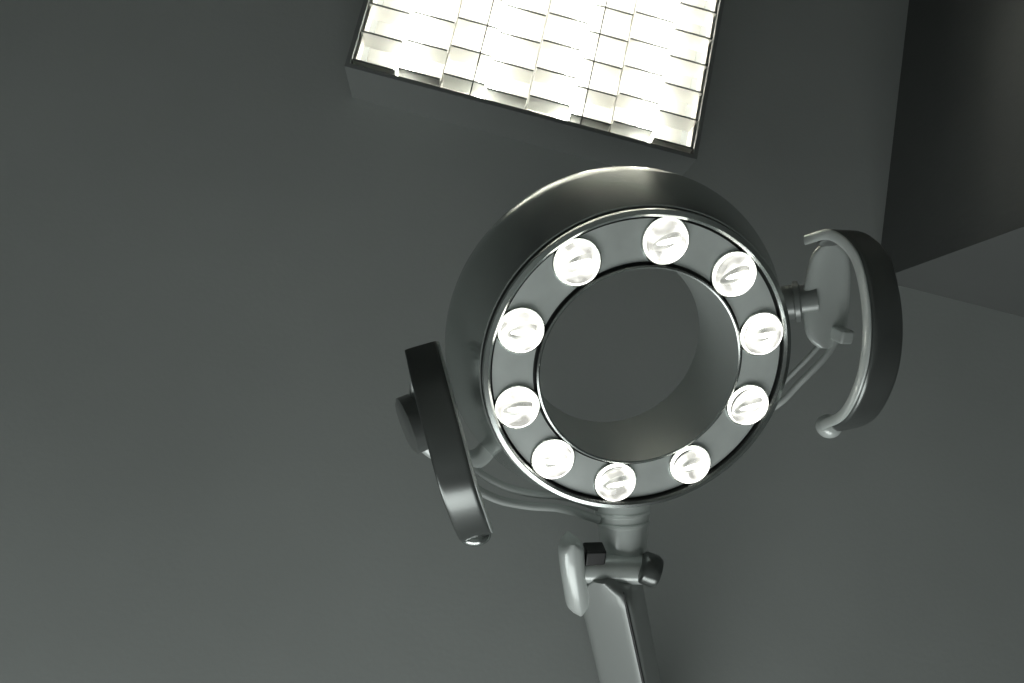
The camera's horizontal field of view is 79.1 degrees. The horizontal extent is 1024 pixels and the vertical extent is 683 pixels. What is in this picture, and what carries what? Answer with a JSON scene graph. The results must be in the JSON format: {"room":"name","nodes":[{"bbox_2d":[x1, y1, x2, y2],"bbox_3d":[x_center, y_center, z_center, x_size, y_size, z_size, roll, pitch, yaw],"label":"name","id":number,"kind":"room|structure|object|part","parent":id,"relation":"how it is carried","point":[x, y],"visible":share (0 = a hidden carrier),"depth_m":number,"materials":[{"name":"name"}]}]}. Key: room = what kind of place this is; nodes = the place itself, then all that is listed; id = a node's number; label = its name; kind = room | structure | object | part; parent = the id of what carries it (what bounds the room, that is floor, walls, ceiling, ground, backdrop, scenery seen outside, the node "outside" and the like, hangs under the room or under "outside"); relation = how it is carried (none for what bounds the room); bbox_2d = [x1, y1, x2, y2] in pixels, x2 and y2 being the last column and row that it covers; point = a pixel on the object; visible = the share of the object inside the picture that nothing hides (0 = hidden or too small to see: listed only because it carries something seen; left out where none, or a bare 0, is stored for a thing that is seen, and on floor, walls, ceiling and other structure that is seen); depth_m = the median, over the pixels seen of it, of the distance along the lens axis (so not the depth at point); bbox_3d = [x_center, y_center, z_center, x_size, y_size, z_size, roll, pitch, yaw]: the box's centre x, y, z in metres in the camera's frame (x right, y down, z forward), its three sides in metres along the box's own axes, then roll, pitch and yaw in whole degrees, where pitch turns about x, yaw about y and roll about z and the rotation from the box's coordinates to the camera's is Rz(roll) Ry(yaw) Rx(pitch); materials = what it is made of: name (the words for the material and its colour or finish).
{"room":"operating room","nodes":[
{"label":"operating room","id":0,"kind":"room"},
{"bbox_2d":[0,0,1023,682],"bbox_3d":[-0.046,0.248,1.127,4.600,0.100,4.900,13,-100,-4],"label":"ceiling","id":1,"kind":"structure","parent":0,"point":[221,262],"depth_m":1.10,"materials":[{"name":"paint"}]},
{"bbox_2d":[344,0,724,175],"bbox_3d":[0.147,-0.985,1.241,0.636,0.101,1.236,13,-100,-4],"label":"ceiling light fixture","id":2,"kind":"object","parent":1,"relation":"attached to","point":[616,83],"depth_m":1.14,"materials":[{"name":"white plastic"}]},
{"bbox_2d":[395,166,902,682],"bbox_3d":[0.098,0.268,0.830,0.542,0.511,0.914,8,-100,-5],"label":"lamp","id":3,"kind":"object","parent":1,"relation":"hanging from","point":[575,232],"visible":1,"depth_m":0.71,"materials":[{"name":"silver metal"}]},
{"bbox_3d":[-0.110,0.073,0.746,0.028,0.025,0.122,1,-72,-8],"label":"bracket plate","id":4,"kind":"part","parent":3,"relation":"part of","materials":[{"name":"metal"}]},
{"bbox_3d":[0.173,0.501,0.893,0.204,0.104,0.467,1,-72,-8],"label":"arm","id":5,"kind":"part","parent":3,"relation":"part of","materials":[{"name":"metal"}]},
{"bbox_3d":[0.176,0.291,0.792,0.029,0.043,0.041,21,-101,-3],"label":"tension knob","id":6,"kind":"part","parent":3,"relation":"part of","materials":[{"name":"black plastic"}]},
{"bbox_3d":[0.384,-0.055,0.752,0.052,0.038,0.129,1,-72,-8],"label":"bracket plate","id":7,"kind":"part","parent":3,"relation":"part of","materials":[{"name":"plastic"}]},
{"bbox_2d":[881,0,1023,316],"bbox_3d":[1.866,-1.057,0.181,1.632,2.600,1.915,13,-100,-4],"label":"wall","id":8,"kind":"structure","parent":0,"point":[953,225],"depth_m":1.11,"materials":[{"name":"paint"}]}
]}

